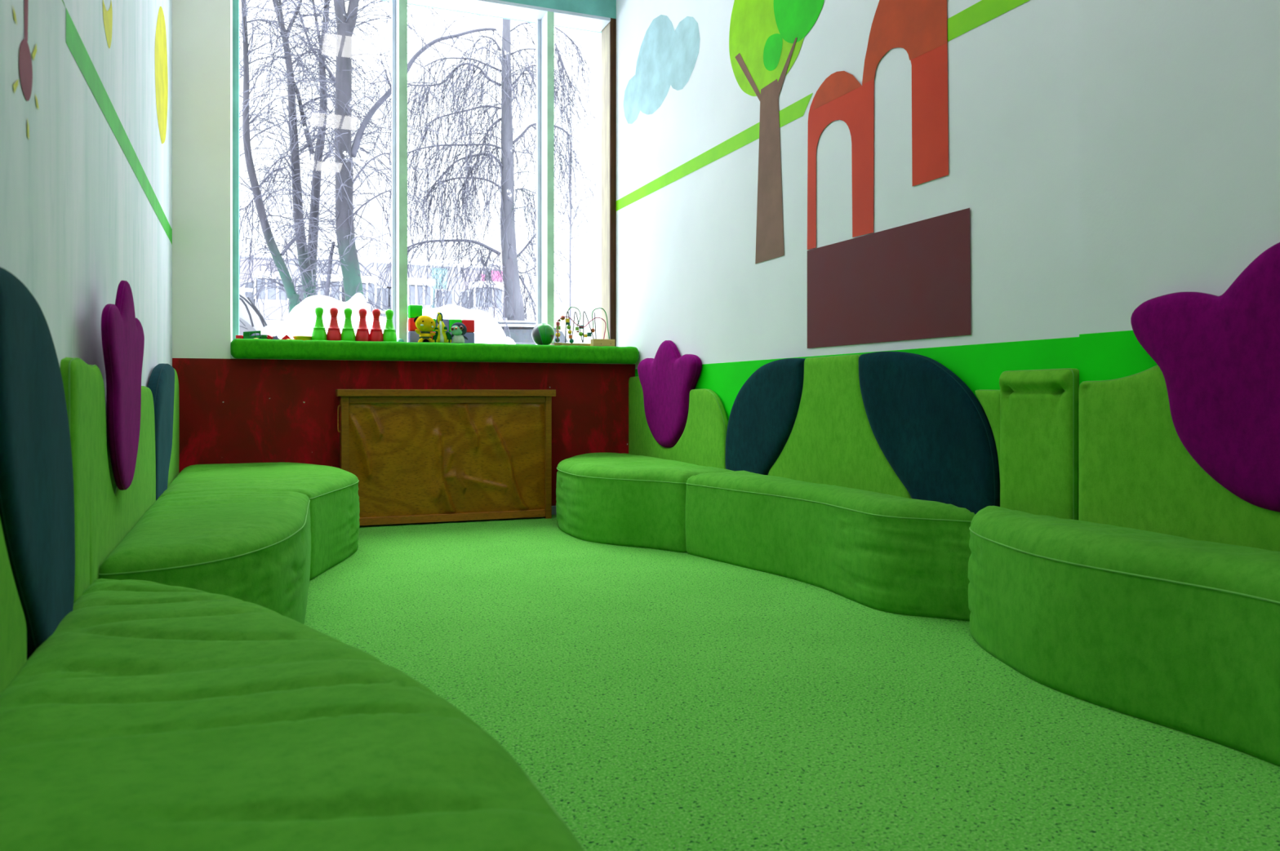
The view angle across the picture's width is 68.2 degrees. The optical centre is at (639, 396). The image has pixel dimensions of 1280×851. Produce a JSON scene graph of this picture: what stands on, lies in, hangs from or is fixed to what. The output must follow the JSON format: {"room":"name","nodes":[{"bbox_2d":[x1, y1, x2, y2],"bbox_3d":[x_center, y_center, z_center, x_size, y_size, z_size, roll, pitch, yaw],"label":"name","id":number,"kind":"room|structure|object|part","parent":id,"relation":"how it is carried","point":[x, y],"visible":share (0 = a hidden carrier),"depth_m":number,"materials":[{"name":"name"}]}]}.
{"room":"children's playroom","nodes":[
{"label":"children's playroom","id":0,"kind":"room"},
{"bbox_2d":[65,0,172,440],"bbox_3d":[-0.468,-1.275,-0.293,0.251,4.250,14.807,0,0,-23],"label":"wall","id":1,"kind":"structure","parent":0,"point":[118,53],"depth_m":3.37,"materials":[{"name":"grey paint"}]},
{"bbox_2d":[0,520,26,693],"bbox_3d":[-0.866,0.181,1.104,0.030,0.745,1.296,0,0,-23],"label":"panel","id":2,"kind":"object","parent":1,"relation":"attached to","point":[13,630],"visible":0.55,"depth_m":1.55,"materials":[{"name":"green fabric"}]},
{"bbox_2d":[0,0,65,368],"bbox_3d":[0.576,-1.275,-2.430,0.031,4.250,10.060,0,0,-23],"label":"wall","id":3,"kind":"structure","parent":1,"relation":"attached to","point":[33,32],"depth_m":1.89,"materials":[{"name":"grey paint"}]},
{"bbox_2d":[0,266,75,660],"bbox_3d":[-1.126,0.169,1.750,0.045,0.753,0.746,0,0,-23],"label":"leaf backrest","id":4,"kind":"object","parent":1,"relation":"attached to","point":[37,493],"visible":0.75,"depth_m":1.68,"materials":[{"name":"teal fabric"}]},
{"bbox_2d":[60,357,89,603],"bbox_3d":[-1.367,0.230,2.265,0.063,0.646,0.244,0,0,-22],"label":"panel","id":5,"kind":"object","parent":1,"relation":"attached to","point":[75,372],"visible":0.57,"depth_m":2.23,"materials":[{"name":"green fabric"}]},
{"bbox_2d":[86,363,155,585],"bbox_3d":[-1.759,0.234,3.207,0.060,0.638,1.968,0,0,-23],"label":"panel","id":6,"kind":"object","parent":1,"relation":"attached to","point":[114,512],"visible":0.48,"depth_m":2.71,"materials":[{"name":"green fabric"}]},
{"bbox_2d":[101,280,144,490],"bbox_3d":[-1.580,-0.034,2.907,0.032,0.644,0.748,0,0,-22],"label":"tulip backrest","id":7,"kind":"object","parent":6,"relation":"attached to","point":[122,336],"visible":1,"depth_m":2.78,"materials":[{"name":"purple fabric"}]},
{"bbox_2d":[147,363,174,500],"bbox_3d":[-2.285,0.211,4.505,0.065,0.753,0.943,0,0,-22],"label":"leaf backrest","id":8,"kind":"object","parent":1,"relation":"attached to","point":[162,380],"visible":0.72,"depth_m":4.38,"materials":[{"name":"teal fabric"}]},
{"bbox_2d":[167,368,179,487],"bbox_3d":[-2.596,0.194,5.191,0.044,0.718,1.351,0,0,-23],"label":"panel","id":9,"kind":"object","parent":1,"relation":"attached to","point":[173,473],"visible":0.23,"depth_m":5.51,"materials":[{"name":"green fabric"}]},
{"bbox_2d":[172,0,635,506],"bbox_3d":[-1.601,-1.275,6.771,3.085,4.250,0.730,0,0,-22],"label":"wall","id":10,"kind":"structure","parent":0,"point":[231,411],"depth_m":5.99,"materials":[{"name":"red paint"}]},
{"bbox_2d":[230,0,635,364],"bbox_3d":[-1.429,-1.593,6.786,2.753,2.713,0.670,0,0,-22],"label":"window","id":11,"kind":"structure","parent":10,"relation":"in","point":[545,19],"depth_m":7.19,"materials":[{"name":"teal paint"}]},
{"bbox_3d":[-2.770,-1.613,6.486,0.037,2.675,0.240,0,0,-22],"label":"frame","id":12,"kind":"part","parent":11,"relation":"part of","materials":[{"name":"teal paint"}]},
{"bbox_3d":[-1.812,-1.601,6.957,0.024,2.651,0.050,0,0,-22],"label":"frame","id":13,"kind":"part","parent":11,"relation":"part of","materials":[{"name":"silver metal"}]},
{"bbox_3d":[-1.741,-1.601,6.894,0.061,2.651,0.240,0,0,-22],"label":"frame","id":14,"kind":"part","parent":11,"relation":"part of","materials":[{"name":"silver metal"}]},
{"bbox_3d":[-1.427,-0.256,6.782,2.753,0.038,0.660,0,0,-22],"label":"sill","id":15,"kind":"part","parent":11,"relation":"part of","materials":[{"name":"green fabric"}]},
{"bbox_2d":[230,338,639,364],"bbox_3d":[-1.332,-0.301,6.537,2.743,0.127,0.345,0,0,-22],"label":"windowsill","id":16,"kind":"structure","parent":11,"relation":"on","point":[240,348],"depth_m":6.32,"materials":[{"name":"green fabric"}]},
{"bbox_2d":[243,330,260,338],"bbox_3d":[-2.512,-0.395,6.123,0.104,0.056,0.084,0,0,-22],"label":"crate","id":17,"kind":"object","parent":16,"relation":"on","point":[246,335],"visible":0.85,"depth_m":6.09,"materials":[{"name":"plastic"}]},
{"bbox_2d":[249,333,262,338],"bbox_3d":[-2.508,-0.391,6.191,0.120,0.056,0.120,0,0,-22],"label":"dome","id":18,"kind":"object","parent":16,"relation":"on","point":[256,334],"visible":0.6,"depth_m":6.15,"materials":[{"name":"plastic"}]},
{"bbox_2d":[261,334,266,338],"bbox_3d":[-2.440,-0.380,6.138,0.035,0.034,0.050,0,0,-22],"label":"crate","id":19,"kind":"object","parent":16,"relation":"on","point":[263,336],"visible":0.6,"depth_m":6.12,"materials":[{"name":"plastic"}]},
{"bbox_2d":[266,334,273,339],"bbox_3d":[-2.407,-0.381,6.146,0.042,0.036,0.020,0,0,-22],"label":"star","id":20,"kind":"object","parent":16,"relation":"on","point":[268,337],"visible":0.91,"depth_m":6.14,"materials":[{"name":"red plastic"}]},
{"bbox_2d":[280,334,290,339],"bbox_3d":[-2.326,-0.384,6.221,0.088,0.041,0.080,0,0,-22],"label":"roof","id":21,"kind":"structure","parent":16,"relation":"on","point":[286,336],"depth_m":6.18,"materials":[{"name":"red plastic"}]},
{"bbox_2d":[293,336,311,340],"bbox_3d":[-2.224,-0.379,6.240,0.129,0.032,0.129,0,0,-22],"label":"bowl","id":22,"kind":"object","parent":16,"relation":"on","point":[297,338],"visible":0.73,"depth_m":6.19,"materials":[{"name":"yellow plastic"}]},
{"bbox_2d":[311,306,326,340],"bbox_3d":[-2.122,-0.477,6.258,0.098,0.229,0.098,0,0,-22],"label":"skittle","id":23,"kind":"object","parent":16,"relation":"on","point":[318,333],"visible":0.97,"depth_m":6.23,"materials":[{"name":"plastic"}]},
{"bbox_2d":[326,307,341,340],"bbox_3d":[-2.036,-0.477,6.293,0.098,0.229,0.098,0,0,-22],"label":"skittle","id":24,"kind":"object","parent":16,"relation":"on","point":[334,333],"visible":0.88,"depth_m":6.27,"materials":[{"name":"red plastic"}]},
{"bbox_2d":[341,307,355,341],"bbox_3d":[-1.952,-0.477,6.326,0.098,0.229,0.098,0,0,-22],"label":"skittle","id":25,"kind":"object","parent":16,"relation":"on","point":[348,333],"visible":0.89,"depth_m":6.30,"materials":[{"name":"plastic"}]},
{"bbox_2d":[355,308,369,341],"bbox_3d":[-1.864,-0.477,6.361,0.098,0.229,0.098,0,0,-22],"label":"skittle","id":26,"kind":"object","parent":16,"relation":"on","point":[362,334],"visible":0.91,"depth_m":6.33,"materials":[{"name":"red plastic"}]},
{"bbox_2d":[369,308,383,341],"bbox_3d":[-1.782,-0.477,6.393,0.098,0.229,0.098,0,0,-22],"label":"skittle","id":27,"kind":"object","parent":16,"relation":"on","point":[375,334],"visible":0.88,"depth_m":6.37,"materials":[{"name":"red plastic"}]},
{"bbox_2d":[382,309,396,342],"bbox_3d":[-1.702,-0.477,6.425,0.098,0.229,0.098,0,0,-22],"label":"skittle","id":28,"kind":"object","parent":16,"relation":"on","point":[388,335],"visible":0.94,"depth_m":6.40,"materials":[{"name":"plastic"}]},
{"bbox_2d":[413,315,435,342],"bbox_3d":[-1.479,-0.457,6.511,0.148,0.202,0.101,0,0,-22],"label":"bee","id":29,"kind":"object","parent":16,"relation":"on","point":[425,324],"visible":0.88,"depth_m":6.48},
{"bbox_3d":[-1.521,-0.442,6.486,0.041,0.037,0.024,0,0,-22],"label":"arm","id":30,"kind":"part","parent":29,"relation":"part of"},
{"bbox_2d":[432,312,452,342],"bbox_3d":[-1.369,-0.474,6.546,0.119,0.217,0.095,0,0,11],"label":"dragon","id":31,"kind":"object","parent":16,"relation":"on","point":[441,336],"visible":0.89,"depth_m":6.53},
{"bbox_2d":[450,322,467,343],"bbox_3d":[-1.259,-0.439,6.588,0.129,0.153,0.112,0,0,-22],"label":"penguin","id":32,"kind":"object","parent":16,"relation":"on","point":[458,330],"visible":0.98,"depth_m":6.56,"materials":[{"name":"fabric"}]},
{"bbox_2d":[531,323,555,345],"bbox_3d":[-0.700,-0.447,6.854,0.167,0.167,0.169,0,0,-22],"label":"ball","id":33,"kind":"object","parent":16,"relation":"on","point":[543,334],"visible":0.86,"depth_m":6.79,"materials":[{"name":"plastic"}]},
{"bbox_2d":[550,306,614,346],"bbox_3d":[-0.416,-0.506,6.904,0.456,0.287,0.180,0,0,-11],"label":"bead maze","id":34,"kind":"object","parent":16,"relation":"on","point":[594,342],"visible":0.94,"depth_m":6.85,"materials":[{"name":"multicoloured wood"}]},
{"bbox_3d":[-0.461,-0.375,6.887,0.234,0.020,0.024,0,0,-22],"label":"rail","id":35,"kind":"part","parent":34,"relation":"part of","materials":[{"name":"brown wood"}]},
{"bbox_3d":[-1.530,-2.938,6.977,2.706,0.024,0.240,0,0,-22],"label":"frame","id":36,"kind":"part","parent":11,"relation":"part of","materials":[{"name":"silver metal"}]},
{"bbox_3d":[-0.790,-1.601,7.362,0.024,2.651,0.050,0,0,-22],"label":"frame","id":37,"kind":"part","parent":11,"relation":"part of","materials":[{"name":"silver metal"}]},
{"bbox_3d":[-0.721,-1.601,7.298,0.056,2.651,0.240,0,0,-22],"label":"frame","id":38,"kind":"part","parent":11,"relation":"part of","materials":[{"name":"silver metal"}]},
{"bbox_3d":[-0.250,-1.613,7.496,0.038,2.675,0.220,0,0,-22],"label":"frame","id":39,"kind":"part","parent":11,"relation":"part of","materials":[{"name":"white plastic"}]},
{"bbox_3d":[-0.210,-1.613,7.383,0.047,2.675,0.020,0,0,-22],"label":"frame","id":40,"kind":"part","parent":11,"relation":"part of","materials":[{"name":"brown wood"}]},
{"bbox_3d":[-1.608,-0.324,6.765,0.093,0.093,0.093,0,0,-22],"label":"block","id":41,"kind":"object","parent":11,"relation":"on","visible":0},
{"bbox_2d":[408,331,421,342],"bbox_3d":[-1.608,-0.417,6.765,0.092,0.092,0.092,0,0,-22],"label":"block","id":42,"kind":"object","parent":41,"relation":"on","point":[413,337],"visible":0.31,"depth_m":6.72,"materials":[{"name":"grey plastic"}]},
{"bbox_2d":[408,318,420,331],"bbox_3d":[-1.608,-0.510,6.765,0.092,0.092,0.092,0,0,-22],"label":"block","id":43,"kind":"object","parent":42,"relation":"on","point":[411,325],"visible":0.48,"depth_m":6.71,"materials":[{"name":"red plastic"}]},
{"bbox_2d":[408,305,422,318],"bbox_3d":[-1.608,-0.604,6.765,0.092,0.092,0.092,0,0,-22],"label":"block","id":44,"kind":"object","parent":43,"relation":"on","point":[414,311],"visible":0.76,"depth_m":6.72,"materials":[{"name":"green plastic"}]},
{"bbox_3d":[-1.434,-0.324,6.834,0.093,0.093,0.093,0,0,-22],"label":"block","id":45,"kind":"object","parent":11,"relation":"on","visible":0},
{"bbox_3d":[-1.434,-0.417,6.834,0.093,0.093,0.093,0,0,-22],"label":"block","id":46,"kind":"object","parent":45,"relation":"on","visible":0},
{"bbox_2d":[435,319,448,332],"bbox_3d":[-1.433,-0.510,6.834,0.092,0.092,0.092,0,0,-22],"label":"block","id":47,"kind":"object","parent":46,"relation":"on","point":[446,322],"visible":0.48,"depth_m":6.80,"materials":[{"name":"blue plastic"}]},
{"bbox_3d":[-1.346,-0.324,6.869,0.093,0.093,0.093,0,0,-22],"label":"block","id":48,"kind":"object","parent":11,"relation":"on","visible":0},
{"bbox_3d":[-1.346,-0.417,6.869,0.093,0.093,0.093,0,0,-22],"label":"block","id":49,"kind":"object","parent":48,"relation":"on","visible":0},
{"bbox_2d":[448,319,462,332],"bbox_3d":[-1.346,-0.510,6.869,0.092,0.092,0.092,0,0,-22],"label":"block","id":50,"kind":"object","parent":49,"relation":"on","point":[451,322],"visible":0.49,"depth_m":6.82,"materials":[{"name":"green plastic"}]},
{"bbox_3d":[-1.259,-0.324,6.903,0.092,0.093,0.093,0,0,-22],"label":"block","id":51,"kind":"object","parent":11,"relation":"on","visible":0},
{"bbox_2d":[463,332,474,343],"bbox_3d":[-1.259,-0.417,6.903,0.092,0.092,0.092,0,0,-22],"label":"block","id":52,"kind":"object","parent":51,"relation":"on","point":[470,336],"visible":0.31,"depth_m":6.86,"materials":[{"name":"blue plastic"}]},
{"bbox_2d":[462,320,474,333],"bbox_3d":[-1.259,-0.510,6.903,0.092,0.092,0.092,0,0,-22],"label":"block","id":53,"kind":"object","parent":52,"relation":"on","point":[469,324],"visible":0.61,"depth_m":6.86,"materials":[{"name":"red plastic"}]},
{"bbox_2d":[551,506,556,515],"bbox_3d":[-0.348,0.818,6.869,0.677,0.065,0.014,0,0,-22],"label":"baseboard","id":54,"kind":"structure","parent":10,"relation":"attached to","point":[553,508],"depth_m":6.76,"materials":[{"name":"grey"}]},
{"bbox_2d":[304,515,1279,850],"bbox_3d":[0.992,0.900,0.232,3.585,0.100,15.100,0,0,-22],"label":"floor","id":55,"kind":"structure","parent":0,"point":[656,700],"depth_m":2.53,"materials":[{"name":"green carpet"}]},
{"bbox_2d":[98,490,311,624],"bbox_3d":[-1.485,0.628,3.396,0.645,0.441,1.735,0,0,-22],"label":"seat","id":56,"kind":"object","parent":55,"relation":"on","point":[254,547],"visible":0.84,"depth_m":2.97,"materials":[{"name":"green fabric"}]},
{"bbox_2d":[157,462,359,581],"bbox_3d":[-2.032,0.629,5.158,0.997,0.440,1.962,0,0,-22],"label":"seat","id":57,"kind":"object","parent":55,"relation":"on","point":[332,492],"visible":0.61,"depth_m":4.75,"materials":[{"name":"green fabric"}]},
{"bbox_2d":[0,578,585,850],"bbox_3d":[-0.460,0.643,1.024,0.740,0.412,3.349,0,0,-22],"label":"seat","id":58,"kind":"object","parent":55,"relation":"on","point":[153,717],"visible":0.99,"depth_m":1.21,"materials":[{"name":"green fabric"}]},
{"bbox_2d":[335,389,555,526],"bbox_3d":[-1.289,0.403,6.379,1.447,0.895,0.200,0,0,-22],"label":"radiator cover","id":59,"kind":"object","parent":55,"relation":"on","point":[415,455],"visible":0.96,"depth_m":6.32,"materials":[{"name":"brown wood"}]},
{"bbox_3d":[-1.938,0.145,6.095,0.022,0.180,0.010,0,0,-22],"label":"handle","id":60,"kind":"part","parent":59,"relation":"part of","materials":[{"name":"brown wood"}]},
{"bbox_3d":[-1.267,0.024,6.329,1.308,0.042,0.020,0,0,-22],"label":"rail","id":61,"kind":"part","parent":59,"relation":"part of","materials":[{"name":"brown wood"}]},
{"bbox_3d":[-1.268,0.813,6.330,1.308,0.050,0.036,0,0,-22],"label":"rail","id":62,"kind":"part","parent":59,"relation":"part of","materials":[{"name":"brown wood"}]},
{"bbox_2d":[555,453,733,552],"bbox_3d":[-0.095,0.626,5.967,0.792,0.445,1.848,0,0,-22],"label":"seat","id":63,"kind":"object","parent":55,"relation":"on","point":[613,499],"visible":0.8,"depth_m":5.38,"materials":[{"name":"green fabric"}]},
{"bbox_2d":[684,471,974,622],"bbox_3d":[0.766,0.627,4.322,0.404,0.445,1.853,0,0,-22],"label":"seat","id":64,"kind":"object","parent":55,"relation":"on","point":[889,553],"visible":0.96,"depth_m":4.01,"materials":[{"name":"green fabric"}]},
{"bbox_2d":[968,506,1279,767],"bbox_3d":[1.547,0.618,2.287,0.449,0.463,2.470,0,0,-22],"label":"seat","id":65,"kind":"object","parent":55,"relation":"on","point":[1181,634],"visible":1,"depth_m":2.49,"materials":[{"name":"green fabric"}]},
{"bbox_2d":[600,0,1079,448],"bbox_3d":[2.498,-1.275,0.883,0.206,4.250,14.800,0,0,-22],"label":"wall","id":66,"kind":"structure","parent":0,"point":[796,179],"depth_m":4.44,"materials":[{"name":"white paint"}]},
{"bbox_2d":[637,340,702,447],"bbox_3d":[0.178,-0.016,6.353,0.072,0.721,0.984,0,0,-22],"label":"tulip backrest","id":67,"kind":"object","parent":66,"relation":"attached to","point":[667,380],"visible":0.99,"depth_m":6.26,"materials":[{"name":"purple fabric"}]},
{"bbox_2d":[628,376,728,469],"bbox_3d":[0.214,0.208,6.297,0.045,0.706,1.631,0,0,-22],"label":"panel","id":68,"kind":"object","parent":66,"relation":"attached to","point":[702,442],"visible":0.56,"depth_m":5.94,"materials":[{"name":"green fabric"}]},
{"bbox_2d":[725,358,805,475],"bbox_3d":[0.670,0.181,5.120,0.065,0.753,0.857,0,0,-22],"label":"leaf backrest","id":69,"kind":"object","parent":66,"relation":"attached to","point":[763,414],"visible":0.79,"depth_m":5.06,"materials":[{"name":"teal fabric"}]},
{"bbox_2d":[768,354,911,498],"bbox_3d":[0.921,0.185,4.514,0.045,0.753,1.224,0,0,-22],"label":"panel","id":70,"kind":"object","parent":66,"relation":"attached to","point":[832,441],"visible":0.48,"depth_m":4.46,"materials":[{"name":"green fabric"}]},
{"bbox_2d":[858,351,999,515],"bbox_3d":[1.160,0.181,3.886,0.065,0.753,0.857,0,0,-22],"label":"leaf backrest","id":71,"kind":"object","parent":66,"relation":"attached to","point":[934,433],"visible":0.76,"depth_m":3.79,"materials":[{"name":"teal fabric"}]},
{"bbox_2d":[975,390,999,475],"bbox_3d":[1.314,0.266,3.538,0.035,0.581,0.154,0,0,-22],"label":"panel","id":72,"kind":"object","parent":66,"relation":"attached to","point":[989,400],"visible":0.47,"depth_m":3.50,"materials":[{"name":"green fabric"}]},
{"bbox_2d":[999,368,1079,520],"bbox_3d":[1.388,0.234,3.303,0.071,0.656,0.340,0,0,-22],"label":"panel","id":73,"kind":"object","parent":66,"relation":"attached to","point":[1039,408],"visible":0.68,"depth_m":3.26,"materials":[{"name":"green fabric"}]},
{"bbox_2d":[1078,364,1279,551],"bbox_3d":[1.776,0.223,2.292,0.045,0.660,1.758,0,0,-22],"label":"panel","id":74,"kind":"object","parent":66,"relation":"attached to","point":[1135,471],"visible":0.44,"depth_m":2.85,"materials":[{"name":"green fabric"}]},
{"bbox_2d":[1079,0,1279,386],"bbox_3d":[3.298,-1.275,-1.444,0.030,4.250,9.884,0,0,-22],"label":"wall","id":75,"kind":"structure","parent":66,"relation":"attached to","point":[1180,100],"depth_m":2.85,"materials":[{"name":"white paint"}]},
{"bbox_2d":[1130,242,1279,512],"bbox_3d":[1.697,-0.051,2.453,0.072,0.721,0.984,0,0,-22],"label":"tulip backrest","id":76,"kind":"object","parent":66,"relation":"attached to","point":[1218,357],"visible":1,"depth_m":2.58,"materials":[{"name":"purple fabric"}]},
{"label":"outside","id":77,"kind":"structure","parent":0,"visible":0},
{"bbox_3d":[-13.206,1.750,73.993,150.000,0.600,132.700,0,0,-22],"label":"snowy ground","id":78,"kind":"structure","parent":77,"visible":0},
{"bbox_2d":[239,288,273,336],"bbox_3d":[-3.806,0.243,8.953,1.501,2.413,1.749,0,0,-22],"label":"parked car","id":79,"kind":"object","parent":78,"relation":"on","point":[251,319],"visible":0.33,"depth_m":8.23,"materials":[{"name":"silver metal"}]},
{"bbox_3d":[-3.412,-0.733,8.178,0.139,0.264,0.018,0,0,-22],"label":"window trim","id":80,"kind":"part","parent":79,"relation":"part of","materials":[{"name":"black rubber"}]},
{"bbox_3d":[-3.370,-0.748,8.195,0.230,0.290,0.018,0,0,-22],"label":"window trim","id":81,"kind":"part","parent":79,"relation":"part of","materials":[{"name":"black rubber"}]},
{"bbox_3d":[-3.325,-0.737,8.213,0.167,0.249,0.018,0,0,-22],"label":"window trim","id":82,"kind":"part","parent":79,"relation":"part of","materials":[{"name":"black rubber"}]},
{"bbox_2d":[239,0,385,325],"bbox_3d":[-4.868,-2.200,12.206,3.289,7.400,2.632,0,0,0],"label":"bare tree","id":83,"kind":"object","parent":78,"relation":"on","point":[290,291],"visible":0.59,"depth_m":12.09,"materials":[{"name":"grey plant"}]},
{"bbox_2d":[239,0,409,316],"bbox_3d":[-4.879,-2.332,13.143,3.518,7.663,2.761,0,0,-31],"label":"bare tree","id":84,"kind":"object","parent":78,"relation":"on","point":[298,215],"visible":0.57,"depth_m":13.12,"materials":[{"name":"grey plant"}]},
{"bbox_2d":[239,0,426,311],"bbox_3d":[-4.574,-2.394,13.834,2.729,7.789,2.696,0,0,32],"label":"bare tree","id":85,"kind":"object","parent":78,"relation":"on","point":[316,183],"visible":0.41,"depth_m":13.77,"materials":[{"name":"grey plant"}]},
{"bbox_2d":[269,293,408,342],"bbox_3d":[-3.289,0.198,9.991,1.747,2.604,2.600,0,0,-22],"label":"snow mound","id":86,"kind":"object","parent":78,"relation":"on","point":[300,322],"visible":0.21,"depth_m":9.60,"materials":[{"name":"white snow"}]},
{"bbox_2d":[239,249,506,325],"bbox_3d":[-24.575,-3.550,60.072,31.200,10.000,12.800,0,0,-22],"label":"apartment building","id":87,"kind":"structure","parent":78,"relation":"on","point":[275,318],"depth_m":57.71,"materials":[{"name":"pale painted plaster"},{"name":"window glass"}]},
{"bbox_3d":[-22.627,-6.000,55.410,0.950,1.300,0.018,0,0,-22],"label":"pane","id":88,"kind":"part","parent":87,"relation":"part of","materials":[{"name":"grey glass"}]},
{"bbox_3d":[-22.360,-3.550,55.646,2.464,9.000,0.059,0,0,-22],"label":"facade panel","id":89,"kind":"part","parent":87,"relation":"part of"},
{"bbox_3d":[-19.931,-6.000,56.480,0.950,1.300,0.018,0,0,-22],"label":"pane","id":90,"kind":"part","parent":87,"relation":"part of","materials":[{"name":"grey glass"}]},
{"bbox_3d":[-18.065,-6.000,57.219,0.950,1.300,0.018,0,0,-22],"label":"pane","id":91,"kind":"part","parent":87,"relation":"part of","materials":[{"name":"grey glass"}]},
{"bbox_3d":[-15.851,-6.000,58.097,0.950,1.300,0.018,0,0,-22],"label":"pane","id":92,"kind":"part","parent":87,"relation":"part of","materials":[{"name":"grey glass"}]},
{"bbox_3d":[-15.037,-6.000,58.420,0.950,1.300,0.018,0,0,-22],"label":"pane","id":93,"kind":"part","parent":87,"relation":"part of","materials":[{"name":"grey glass"}]},
{"bbox_3d":[-12.614,-3.550,59.511,0.951,9.000,0.059,0,0,-22],"label":"facade panel","id":94,"kind":"part","parent":87,"relation":"part of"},
{"bbox_3d":[-12.320,-6.000,59.498,0.950,1.300,0.018,0,0,-22],"label":"pane","id":95,"kind":"part","parent":87,"relation":"part of","materials":[{"name":"grey glass"}]},
{"bbox_3d":[-10.859,-6.000,60.077,0.950,1.300,0.018,0,0,-22],"label":"pane","id":96,"kind":"part","parent":87,"relation":"part of","materials":[{"name":"grey glass"}]},
{"bbox_3d":[-10.450,-3.550,60.369,1.642,9.000,0.059,0,0,-22],"label":"facade panel","id":97,"kind":"part","parent":87,"relation":"part of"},
{"bbox_3d":[-9.190,-7.633,60.799,0.709,0.841,0.050,0,0,-22],"label":"facade panel","id":98,"kind":"part","parent":87,"relation":"part of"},
{"bbox_2d":[239,0,536,318],"bbox_3d":[-3.336,-2.062,12.229,4.320,7.124,2.788,0,0,-22],"label":"bare tree","id":99,"kind":"object","parent":78,"relation":"on","point":[344,151],"visible":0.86,"depth_m":12.00,"materials":[{"name":"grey plant"}]},
{"bbox_2d":[407,304,506,343],"bbox_3d":[-2.429,0.180,11.731,1.541,2.640,3.000,0,0,-22],"label":"snow mound","id":100,"kind":"object","parent":78,"relation":"on","point":[486,329],"visible":0.16,"depth_m":11.38,"materials":[{"name":"white snow"}]},
{"bbox_2d":[368,18,600,338],"bbox_3d":[-2.237,-2.349,14.104,2.596,7.699,3.278,0,0,38],"label":"bare tree","id":101,"kind":"object","parent":78,"relation":"on","point":[513,305],"visible":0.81,"depth_m":14.14,"materials":[{"name":"grey plant"}]},
{"bbox_2d":[500,337,515,344],"bbox_3d":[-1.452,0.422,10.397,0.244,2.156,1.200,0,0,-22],"label":"snow mound","id":102,"kind":"object","parent":78,"relation":"on","point":[507,340],"visible":0.14,"depth_m":10.29,"materials":[{"name":"white snow"}]},
{"bbox_2d":[497,320,577,345],"bbox_3d":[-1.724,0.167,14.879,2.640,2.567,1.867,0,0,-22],"label":"parked car","id":103,"kind":"object","parent":78,"relation":"on","point":[520,331],"visible":0.06,"depth_m":13.98,"materials":[{"name":"silver metal"}]},
{"bbox_2d":[490,140,600,335],"bbox_3d":[-1.536,-2.131,20.853,3.281,7.262,1.598,0,0,4],"label":"bare tree","id":104,"kind":"object","parent":78,"relation":"on","point":[576,211],"visible":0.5,"depth_m":20.89,"materials":[{"name":"grey plant"}]}
]}

